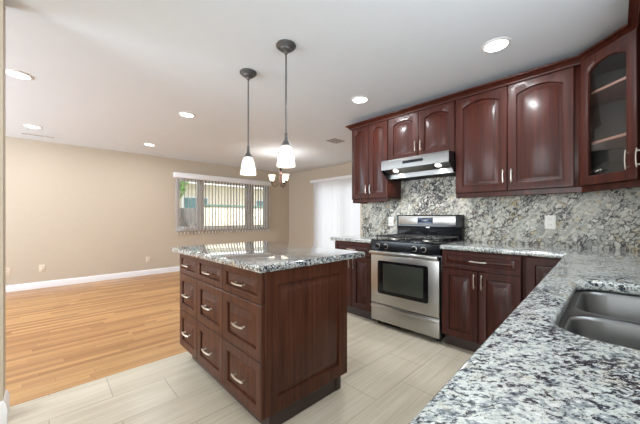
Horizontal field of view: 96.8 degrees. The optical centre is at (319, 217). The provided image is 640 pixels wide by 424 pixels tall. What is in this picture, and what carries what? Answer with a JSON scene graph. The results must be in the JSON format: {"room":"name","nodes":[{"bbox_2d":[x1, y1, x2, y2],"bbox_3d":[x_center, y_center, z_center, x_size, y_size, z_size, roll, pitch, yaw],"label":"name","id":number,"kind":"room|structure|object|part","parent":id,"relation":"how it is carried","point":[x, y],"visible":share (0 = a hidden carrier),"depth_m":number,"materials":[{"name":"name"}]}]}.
{"room":"kitchen","nodes":[
{"label":"kitchen","id":0,"kind":"room"},
{"bbox_2d":[0,0,5,401],"bbox_3d":[-2.991,-0.050,0.529,3.223,2.420,0.140,0,0,-44],"label":"wall","id":1,"kind":"structure","parent":0,"point":[2,4],"depth_m":1.59,"materials":[{"name":"paint"}]},
{"bbox_2d":[0,390,9,423],"bbox_3d":[-2.985,1.095,0.534,3.239,0.130,0.172,0,0,-44],"label":"baseboard","id":2,"kind":"structure","parent":1,"relation":"attached to","point":[5,404],"depth_m":1.59,"materials":[{"name":"white paint"}]},
{"bbox_2d":[6,271,186,406],"bbox_3d":[-2.567,1.220,3.858,8.450,0.120,3.980,0,0,-44],"label":"floor","id":3,"kind":"structure","parent":0,"point":[59,338],"depth_m":2.89,"materials":[{"name":"brown wood"}]},
{"bbox_2d":[6,136,288,284],"bbox_3d":[-3.999,0.010,5.346,8.450,2.540,0.150,0,0,-44],"label":"wall","id":4,"kind":"structure","parent":0,"point":[74,211],"depth_m":5.17,"materials":[{"name":"paint"}]},
{"bbox_2d":[39,264,44,271],"bbox_3d":[-4.578,0.835,4.678,0.075,0.118,0.009,0,0,-44],"label":"wall outlet","id":5,"kind":"object","parent":4,"relation":"attached to","point":[41,267],"visible":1,"depth_m":4.68,"materials":[{"name":"beige plastic"}]},
{"bbox_2d":[6,266,179,291],"bbox_3d":[-3.942,1.107,5.287,8.450,0.105,0.014,0,0,-44],"label":"baseboard","id":6,"kind":"structure","parent":4,"relation":"attached to","point":[35,285],"depth_m":5.05,"materials":[{"name":"white paint"}]},
{"bbox_2d":[175,178,267,230],"bbox_3d":[-2.292,-0.300,6.947,2.346,1.196,0.060,0,0,-44],"label":"window","id":7,"kind":"structure","parent":4,"relation":"in","point":[177,180],"depth_m":6.53,"materials":[{"name":"white paint"}]},
{"bbox_3d":[-2.935,-0.300,6.329,0.445,1.078,0.020,0,0,-44],"label":"sash","id":8,"kind":"part","parent":7,"relation":"part of","materials":[{"name":"clear glass"}]},
{"bbox_2d":[173,172,270,233],"bbox_3d":[-2.228,-0.302,6.873,2.430,1.325,0.105,0,0,-44],"label":"vertical blind","id":9,"kind":"object","parent":7,"relation":"attached to","point":[184,176],"visible":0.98,"depth_m":6.89,"materials":[{"name":"white paint"}]},
{"bbox_3d":[-2.307,-0.300,6.933,1.122,1.078,0.020,0,0,-44],"label":"sash","id":10,"kind":"part","parent":7,"relation":"part of","materials":[{"name":"glass"}]},
{"bbox_3d":[-1.647,-0.300,7.568,0.435,1.078,0.020,0,0,-44],"label":"sash","id":11,"kind":"part","parent":7,"relation":"part of","materials":[{"name":"glass"}]},
{"bbox_2d":[7,312,474,423],"bbox_3d":[-0.123,1.220,1.318,8.450,0.120,3.070,0,0,-44],"label":"floor tile","id":12,"kind":"structure","parent":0,"point":[393,372],"depth_m":1.87,"materials":[{"name":"beige tile"}]},
{"bbox_2d":[180,254,346,423],"bbox_3d":[-0.505,0.723,2.137,0.712,0.874,1.256,0,0,-44],"label":"base cabinet","id":13,"kind":"object","parent":12,"relation":"on","point":[275,341],"visible":0.96,"depth_m":1.69,"materials":[{"name":"brown wood"}]},
{"bbox_3d":[-1.033,0.373,2.238,0.020,0.166,0.374,0,0,-44],"label":"drawer","id":14,"kind":"part","parent":13,"relation":"part of","materials":[{"name":"brown wood"}]},
{"bbox_3d":[-1.033,0.908,2.238,0.020,0.292,0.374,0,0,-44],"label":"drawer","id":15,"kind":"part","parent":13,"relation":"part of","materials":[{"name":"brown wood"}]},
{"bbox_3d":[-1.033,0.609,2.238,0.020,0.298,0.374,0,0,-44],"label":"drawer","id":16,"kind":"part","parent":13,"relation":"part of","materials":[{"name":"brown wood"}]},
{"bbox_3d":[-0.773,0.912,1.929,0.037,0.013,0.132,0,0,-44],"label":"handle","id":17,"kind":"part","parent":13,"relation":"part of","materials":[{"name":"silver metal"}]},
{"bbox_3d":[-0.753,0.373,1.948,0.020,0.166,0.422,0,0,-44],"label":"drawer","id":18,"kind":"part","parent":13,"relation":"part of","materials":[{"name":"brown wood"}]},
{"bbox_3d":[-0.753,0.908,1.948,0.020,0.292,0.422,0,0,-44],"label":"drawer","id":19,"kind":"part","parent":13,"relation":"part of","materials":[{"name":"brown wood"}]},
{"bbox_3d":[-0.753,0.609,1.948,0.020,0.298,0.422,0,0,-44],"label":"drawer","id":20,"kind":"part","parent":13,"relation":"part of","materials":[{"name":"brown wood"}]},
{"bbox_3d":[-0.469,0.912,1.613,0.037,0.013,0.132,0,0,-44],"label":"handle","id":21,"kind":"part","parent":13,"relation":"part of","materials":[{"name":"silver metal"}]},
{"bbox_3d":[-0.469,0.613,1.613,0.037,0.013,0.132,0,0,-44],"label":"handle","id":22,"kind":"part","parent":13,"relation":"part of","materials":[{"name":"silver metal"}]},
{"bbox_3d":[-0.469,0.377,1.613,0.037,0.013,0.132,0,0,-44],"label":"handle","id":23,"kind":"part","parent":13,"relation":"part of","materials":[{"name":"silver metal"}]},
{"bbox_3d":[-0.450,0.908,1.632,0.020,0.292,0.444,0,0,-44],"label":"drawer","id":24,"kind":"part","parent":13,"relation":"part of","materials":[{"name":"brown wood"}]},
{"bbox_3d":[-0.450,0.609,1.632,0.020,0.298,0.444,0,0,-44],"label":"drawer","id":25,"kind":"part","parent":13,"relation":"part of","materials":[{"name":"brown wood"}]},
{"bbox_3d":[-0.450,0.373,1.632,0.020,0.166,0.444,0,0,-44],"label":"drawer","id":26,"kind":"part","parent":13,"relation":"part of","materials":[{"name":"brown wood"}]},
{"bbox_2d":[171,241,364,272],"bbox_3d":[-0.453,0.265,2.192,0.899,0.041,1.308,0,0,-44],"label":"countertop","id":27,"kind":"structure","parent":13,"relation":"on","point":[258,256],"depth_m":1.90,"materials":[{"name":"stone"}]},
{"bbox_3d":[-0.056,0.670,1.713,0.653,0.768,0.022,0,0,-44],"label":"panel","id":28,"kind":"part","parent":13,"relation":"part of","materials":[{"name":"brown wood"}]},
{"bbox_3d":[0.109,1.108,1.929,0.048,0.104,0.045,0,0,-44],"label":"corner post","id":29,"kind":"part","parent":13,"relation":"part of","materials":[{"name":"brown wood"}]},
{"bbox_2d":[335,241,375,320],"bbox_3d":[0.579,0.723,3.529,0.651,0.874,0.547,0,0,-44],"label":"base cabinet","id":30,"kind":"object","parent":12,"relation":"on","point":[359,301],"visible":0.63,"depth_m":3.27,"materials":[{"name":"brown wood"}]},
{"bbox_3d":[0.283,0.749,3.433,0.020,0.598,0.269,0,0,-44],"label":"door","id":31,"kind":"part","parent":30,"relation":"part of","materials":[{"name":"brown wood"}]},
{"bbox_3d":[0.378,0.369,3.336,0.020,0.152,0.541,0,0,-44],"label":"drawer","id":32,"kind":"part","parent":30,"relation":"part of","materials":[{"name":"brown wood"}]},
{"bbox_2d":[330,235,386,242],"bbox_3d":[0.564,0.265,3.548,0.623,0.041,0.608,0,0,-44],"label":"countertop","id":33,"kind":"structure","parent":30,"relation":"on","point":[356,238],"depth_m":3.43,"materials":[{"name":"stone"}]},
{"bbox_3d":[0.472,0.749,3.237,0.020,0.598,0.269,0,0,-44],"label":"door","id":34,"kind":"part","parent":30,"relation":"part of","materials":[{"name":"brown wood"}]},
{"bbox_2d":[369,215,464,341],"bbox_3d":[1.025,0.566,3.038,0.656,1.188,0.761,0,0,-44],"label":"gas range","id":35,"kind":"object","parent":12,"relation":"on","point":[406,265],"visible":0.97,"depth_m":2.85,"materials":[{"name":"silver metal"}]},
{"bbox_3d":[0.809,0.371,2.831,0.058,0.035,0.751,0,0,-44],"label":"oven handle","id":36,"kind":"part","parent":35,"relation":"part of","materials":[{"name":"silver metal"}]},
{"bbox_3d":[0.836,1.015,2.857,0.041,0.180,0.751,0,0,-44],"label":"storage drawer","id":37,"kind":"part","parent":35,"relation":"part of","materials":[{"name":"silver metal"}]},
{"bbox_3d":[0.834,0.656,2.855,0.047,0.522,0.751,0,0,-44],"label":"oven door","id":38,"kind":"part","parent":35,"relation":"part of","materials":[{"name":"silver metal"}]},
{"bbox_3d":[0.849,0.300,2.869,0.068,0.096,0.757,0,0,-44],"label":"control panel","id":39,"kind":"part","parent":35,"relation":"part of","materials":[{"name":"metal"}]},
{"bbox_2d":[371,237,463,244],"bbox_3d":[1.042,0.243,3.054,0.603,0.016,0.761,0,0,-44],"label":"cooktop","id":40,"kind":"object","parent":35,"relation":"in","point":[389,240],"depth_m":2.90,"materials":[{"name":"black metal"}]},
{"bbox_2d":[442,249,522,351],"bbox_3d":[1.517,0.723,2.554,0.651,0.874,0.603,0,0,-44],"label":"base cabinet","id":41,"kind":"object","parent":12,"relation":"on","point":[480,290],"visible":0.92,"depth_m":2.36,"materials":[{"name":"brown wood"}]},
{"bbox_3d":[1.212,0.749,2.469,0.020,0.598,0.297,0,0,-44],"label":"door","id":42,"kind":"part","parent":41,"relation":"part of","materials":[{"name":"brown wood"}]},
{"bbox_3d":[1.316,0.369,2.361,0.020,0.152,0.597,0,0,-44],"label":"drawer","id":43,"kind":"part","parent":41,"relation":"part of","materials":[{"name":"brown wood"}]},
{"bbox_3d":[1.420,0.749,2.252,0.020,0.598,0.297,0,0,-44],"label":"door","id":44,"kind":"part","parent":41,"relation":"part of","materials":[{"name":"brown wood"}]},
{"bbox_2d":[523,256,560,299],"bbox_3d":[1.853,0.723,2.231,0.615,0.874,0.325,0,0,-44],"label":"base cabinet","id":45,"kind":"object","parent":12,"relation":"on","point":[535,269],"visible":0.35,"depth_m":2.08,"materials":[{"name":"brown wood"}]},
{"bbox_3d":[0.211,0.723,0.023,0.900,0.874,0.631,0,0,-44],"label":"base cabinet","id":46,"kind":"object","parent":12,"relation":"on","visible":0},
{"bbox_2d":[409,241,639,423],"bbox_3d":[0.812,0.265,1.231,3.478,0.041,1.544,0,0,-44],"label":"countertop","id":47,"kind":"structure","parent":46,"relation":"on","point":[531,369],"depth_m":0.47,"materials":[{"name":"stone"}]},
{"bbox_2d":[557,290,639,349],"bbox_3d":[0.923,0.377,0.726,0.784,0.185,0.458,0,0,-44],"label":"double sink","id":48,"kind":"object","parent":47,"relation":"in","point":[603,316],"visible":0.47,"depth_m":0.82,"materials":[{"name":"silver metal"}]},
{"bbox_3d":[0.779,0.377,0.590,0.343,0.185,0.420,0,0,-44],"label":"bowl","id":49,"kind":"part","parent":48,"relation":"part of","materials":[{"name":"silver metal"}]},
{"bbox_3d":[1.052,0.377,0.853,0.375,0.185,0.420,0,0,-44],"label":"bowl","id":50,"kind":"part","parent":48,"relation":"part of","materials":[{"name":"silver metal"}]},
{"bbox_2d":[4,0,628,173],"bbox_3d":[-1.503,-1.360,2.752,8.750,0.200,7.350,0,0,-44],"label":"ceiling","id":51,"kind":"structure","parent":0,"point":[115,75],"depth_m":2.28,"materials":[{"name":"paint"}]},
{"bbox_2d":[6,69,33,79],"bbox_3d":[-2.656,-1.255,2.502,0.190,0.010,0.190,0,0,-44],"label":"recessed light","id":52,"kind":"object","parent":51,"relation":"in","point":[13,73],"visible":0.95,"depth_m":2.49,"materials":[{"name":"white paint"}]},
{"bbox_2d":[23,124,41,128],"bbox_3d":[-3.971,-1.255,3.924,0.190,0.010,0.190,0,0,-44],"label":"recessed light","id":53,"kind":"object","parent":51,"relation":"in","point":[25,125],"visible":1,"depth_m":3.91,"materials":[{"name":"white paint"}]},
{"bbox_2d":[20,132,55,138],"bbox_3d":[-4.322,-1.258,4.362,0.400,0.003,0.120,0,0,-44],"label":"ceiling vent","id":54,"kind":"object","parent":51,"relation":"in","point":[20,132],"visible":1,"depth_m":4.36,"materials":[{"name":"white metal"}]},
{"bbox_2d":[178,112,194,117],"bbox_3d":[-1.629,-1.255,3.478,0.190,0.010,0.190,0,0,-44],"label":"recessed light","id":55,"kind":"object","parent":51,"relation":"in","point":[184,114],"visible":1,"depth_m":3.46,"materials":[{"name":"white paint"}]},
{"bbox_2d":[240,68,256,175],"bbox_3d":[-0.622,-0.816,2.464,0.146,0.888,0.146,0,0,-44],"label":"pendant light","id":56,"kind":"object","parent":51,"relation":"hanging from","point":[248,166],"visible":1,"depth_m":2.43,"materials":[{"name":"white glass"}]},
{"bbox_3d":[-0.622,-0.900,2.464,0.012,0.591,0.011,0,0,-44],"label":"rod","id":57,"kind":"part","parent":56,"relation":"part of","materials":[{"name":"grey metal"}]},
{"bbox_3d":[-0.622,-0.461,2.464,0.128,0.122,0.128,0,0,-44],"label":"lamp shade","id":58,"kind":"part","parent":56,"relation":"part of","materials":[{"name":"white glass"}]},
{"bbox_2d":[269,152,288,187],"bbox_3d":[-0.736,-0.922,5.480,0.418,0.675,0.380,0,0,-44],"label":"chandelier","id":59,"kind":"object","parent":51,"relation":"hanging from","point":[284,178],"visible":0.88,"depth_m":5.45,"materials":[{"name":"white glass"}]},
{"bbox_3d":[-0.924,-0.761,5.470,0.132,0.118,0.132,0,0,-44],"label":"lamp shade","id":60,"kind":"part","parent":59,"relation":"part of","materials":[{"name":"white glass"}]},
{"bbox_3d":[-0.649,-0.761,5.391,0.132,0.118,0.132,0,0,-44],"label":"lamp shade","id":61,"kind":"part","parent":59,"relation":"part of","materials":[{"name":"white glass"}]},
{"bbox_2d":[276,39,295,167],"bbox_3d":[-0.248,-0.816,2.075,0.146,0.888,0.146,0,0,-44],"label":"pendant light","id":62,"kind":"object","parent":51,"relation":"hanging from","point":[285,156],"visible":1,"depth_m":2.04,"materials":[{"name":"white glass"}]},
{"bbox_3d":[-0.248,-0.900,2.075,0.012,0.591,0.011,0,0,-44],"label":"rod","id":63,"kind":"part","parent":62,"relation":"part of","materials":[{"name":"grey metal"}]},
{"bbox_3d":[-0.248,-0.461,2.075,0.128,0.122,0.128,0,0,-44],"label":"lamp shade","id":64,"kind":"part","parent":62,"relation":"part of","materials":[{"name":"white glass"}]},
{"bbox_2d":[324,138,345,143],"bbox_3d":[0.252,-1.258,4.670,0.300,0.003,0.260,0,0,-44],"label":"ceiling vent","id":65,"kind":"object","parent":51,"relation":"in","point":[332,140],"visible":1,"depth_m":4.64,"materials":[{"name":"beige metal"}]},
{"bbox_2d":[351,96,368,102],"bbox_3d":[0.427,-1.255,3.033,0.190,0.010,0.190,0,0,-44],"label":"recessed light","id":66,"kind":"object","parent":51,"relation":"in","point":[358,99],"visible":1,"depth_m":3.01,"materials":[{"name":"white paint"}]},
{"bbox_2d":[481,37,511,52],"bbox_3d":[1.286,-1.255,2.074,0.190,0.010,0.190,0,0,-44],"label":"recessed light","id":67,"kind":"object","parent":51,"relation":"in","point":[500,43],"visible":1,"depth_m":2.06,"materials":[{"name":"white paint"}]},
{"bbox_2d":[289,163,351,245],"bbox_3d":[0.503,0.010,6.868,0.150,2.540,4.200,0,0,-44],"label":"wall","id":68,"kind":"structure","parent":0,"point":[300,187],"depth_m":7.72,"materials":[{"name":"paint"}]},
{"bbox_2d":[310,175,359,248],"bbox_3d":[0.552,0.083,6.637,0.100,2.095,2.240,0,0,-44],"label":"vertical blind","id":69,"kind":"object","parent":68,"relation":"attached to","point":[335,214],"visible":0.42,"depth_m":6.85,"materials":[{"name":"white fabric"}]},
{"bbox_2d":[360,204,361,234],"bbox_3d":[1.637,0.010,3.001,0.120,2.540,2.955,0,0,-44],"label":"wall","id":70,"kind":"structure","parent":0,"point":[360,204],"depth_m":4.01,"materials":[{"name":"paint"}]},
{"bbox_2d":[352,120,400,199],"bbox_3d":[0.700,-0.693,3.612,0.337,0.925,0.541,0,0,-44],"label":"upper cabinet","id":71,"kind":"object","parent":70,"relation":"attached to","point":[369,142],"visible":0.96,"depth_m":3.49,"materials":[{"name":"brown wood"}]},
{"bbox_3d":[0.514,-0.691,3.620,0.020,0.913,0.266,0,0,-44],"label":"door","id":72,"kind":"part","parent":71,"relation":"part of","materials":[{"name":"brown wood"}]},
{"bbox_2d":[353,198,388,203],"bbox_3d":[0.718,-0.209,3.625,0.294,0.042,0.528,0,0,-44],"label":"rail","id":73,"kind":"object","parent":71,"relation":"attached to","point":[362,201],"visible":1,"depth_m":3.51,"materials":[{"name":"brown wood"}]},
{"bbox_3d":[0.700,-0.691,3.426,0.020,0.913,0.266,0,0,-44],"label":"door","id":74,"kind":"part","parent":71,"relation":"part of","materials":[{"name":"brown wood"}]},
{"bbox_2d":[345,0,639,130],"bbox_3d":[1.264,-1.166,2.730,0.755,0.052,2.812,0,0,-27],"label":"crown molding","id":75,"kind":"structure","parent":71,"relation":"on","point":[633,23],"depth_m":2.31,"materials":[{"name":"brown wood"}]},
{"bbox_2d":[388,100,455,159],"bbox_3d":[1.153,-0.897,3.142,0.337,0.515,0.757,0,0,-44],"label":"upper cabinet","id":76,"kind":"object","parent":70,"relation":"attached to","point":[432,129],"visible":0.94,"depth_m":3.00,"materials":[{"name":"brown wood"}]},
{"bbox_3d":[0.929,-0.895,3.188,0.020,0.503,0.374,0,0,-44],"label":"door","id":77,"kind":"part","parent":76,"relation":"part of","materials":[{"name":"brown wood"}]},
{"bbox_2d":[381,150,455,181],"bbox_3d":[1.111,-0.539,3.102,0.446,0.195,0.757,0,0,-44],"label":"range hood","id":78,"kind":"object","parent":76,"relation":"attached to","point":[443,163],"visible":0.98,"depth_m":2.97,"materials":[{"name":"silver metal"}]},
{"bbox_3d":[0.854,-0.539,3.377,0.436,0.195,0.003,0,0,-44],"label":"panel","id":79,"kind":"part","parent":78,"relation":"part of","materials":[{"name":"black metal"}]},
{"bbox_3d":[1.377,-0.539,2.834,0.436,0.195,0.003,0,0,-44],"label":"panel","id":80,"kind":"part","parent":78,"relation":"part of","materials":[{"name":"metal"}]},
{"bbox_3d":[1.190,-0.895,2.916,0.020,0.503,0.374,0,0,-44],"label":"door","id":81,"kind":"part","parent":76,"relation":"part of","materials":[{"name":"brown wood"}]},
{"bbox_2d":[362,175,639,249],"bbox_3d":[1.599,-0.185,2.938,0.019,0.890,2.913,0,0,-44],"label":"backsplash","id":82,"kind":"structure","parent":70,"relation":"attached to","point":[607,219],"depth_m":2.61,"materials":[{"name":"grey stone"}]},
{"bbox_2d":[388,217,393,225],"bbox_3d":[0.908,0.050,3.635,0.009,0.118,0.075,0,0,-44],"label":"wall outlet","id":83,"kind":"object","parent":82,"relation":"attached to","point":[390,219],"visible":1,"depth_m":3.63,"materials":[{"name":"white plastic"}]},
{"bbox_2d":[545,215,555,228],"bbox_3d":[2.014,0.040,2.485,0.009,0.118,0.075,0,0,-44],"label":"wall outlet","id":84,"kind":"object","parent":82,"relation":"attached to","point":[550,220],"visible":1,"depth_m":2.48,"materials":[{"name":"white plastic"}]},
{"bbox_2d":[456,65,581,193],"bbox_3d":[1.732,-0.693,2.540,0.337,0.925,0.906,0,0,-44],"label":"upper cabinet","id":85,"kind":"object","parent":70,"relation":"attached to","point":[523,135],"visible":0.96,"depth_m":2.39,"materials":[{"name":"brown wood"}]},
{"bbox_3d":[1.476,-0.691,2.619,0.020,0.913,0.430,0,0,-44],"label":"door","id":86,"kind":"part","parent":85,"relation":"part of","materials":[{"name":"brown wood"}]},
{"bbox_3d":[1.777,-0.691,2.307,0.020,0.913,0.430,0,0,-44],"label":"door","id":87,"kind":"part","parent":85,"relation":"part of","materials":[{"name":"brown wood"}]},
{"bbox_2d":[456,180,639,197],"bbox_3d":[1.711,-0.209,2.112,0.524,0.042,1.457,0,0,-10],"label":"rail","id":88,"kind":"object","parent":85,"relation":"attached to","point":[636,183],"visible":1,"depth_m":2.22,"materials":[{"name":"brown wood"}]},
{"bbox_2d":[580,29,639,186],"bbox_3d":[2.168,-0.693,1.900,0.592,0.925,0.624,0,0,-44],"label":"upper cabinet","id":89,"kind":"object","parent":70,"relation":"attached to","point":[610,78],"visible":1,"depth_m":2.06,"materials":[{"name":"brown wood"}]},
{"bbox_2d":[591,76,625,105],"bbox_3d":[2.174,-0.904,1.901,0.549,0.018,0.579,0,0,-44],"label":"shelf","id":90,"kind":"object","parent":89,"relation":"attached to","point":[613,93],"depth_m":2.07,"materials":[{"name":"brown wood"}]},
{"bbox_2d":[591,133,625,151],"bbox_3d":[2.174,-0.539,1.901,0.549,0.018,0.579,0,0,-44],"label":"shelf","id":91,"kind":"object","parent":89,"relation":"attached to","point":[616,143],"depth_m":2.06,"materials":[{"name":"brown wood"}]},
{"bbox_3d":[1.909,-0.359,1.768,0.030,0.121,0.013,0,0,1],"label":"handle","id":92,"kind":"part","parent":89,"relation":"part of","materials":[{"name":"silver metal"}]},
{"bbox_3d":[0.335,0.010,-0.406,6.720,2.540,0.150,0,0,-44],"label":"wall","id":93,"kind":"structure","parent":0,"visible":0},
{"bbox_2d":[635,148,639,166],"bbox_3d":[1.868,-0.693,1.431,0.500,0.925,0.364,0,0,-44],"label":"handle","id":94,"kind":"object","parent":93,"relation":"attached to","point":[637,149],"visible":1,"depth_m":1.70,"materials":[{"name":"silver metal"}]},
{"label":"outside","id":95,"kind":"structure","parent":0,"visible":0},
{"bbox_3d":[-4.995,1.380,10.959,20.000,0.160,9.280,0,0,-44],"label":"ground","id":96,"kind":"structure","parent":95,"visible":0},
{"bbox_2d":[180,181,187,197],"bbox_3d":[-4.239,-0.243,7.737,1.305,3.092,1.117,0,0,-44],"label":"tree","id":97,"kind":"object","parent":96,"relation":"on","point":[182,182],"visible":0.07,"depth_m":7.87,"materials":[{"name":"green plant"}]},
{"bbox_2d":[178,208,196,228],"bbox_3d":[-4.789,0.490,8.250,2.540,1.620,0.154,0,0,-44],"label":"fence","id":98,"kind":"object","parent":96,"relation":"on","point":[191,210],"visible":0.06,"depth_m":8.84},
{"bbox_2d":[180,181,262,228],"bbox_3d":[-3.125,-0.350,13.126,9.100,3.300,2.750,0,0,-44],"label":"house","id":99,"kind":"structure","parent":96,"relation":"on","point":[191,184],"depth_m":11.22,"materials":[{"name":"beige paint"}]},
{"bbox_3d":[-4.671,-0.250,10.694,0.860,0.960,0.009,0,0,-44],"label":"pane","id":100,"kind":"part","parent":99,"relation":"part of","materials":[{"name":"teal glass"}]},
{"bbox_2d":[204,204,262,227],"bbox_3d":[-1.851,0.435,10.987,5.430,1.730,0.220,0,0,-44],"label":"wall","id":101,"kind":"structure","parent":96,"relation":"on","point":[208,206],"depth_m":9.61,"materials":[{"name":"white"}]}
]}

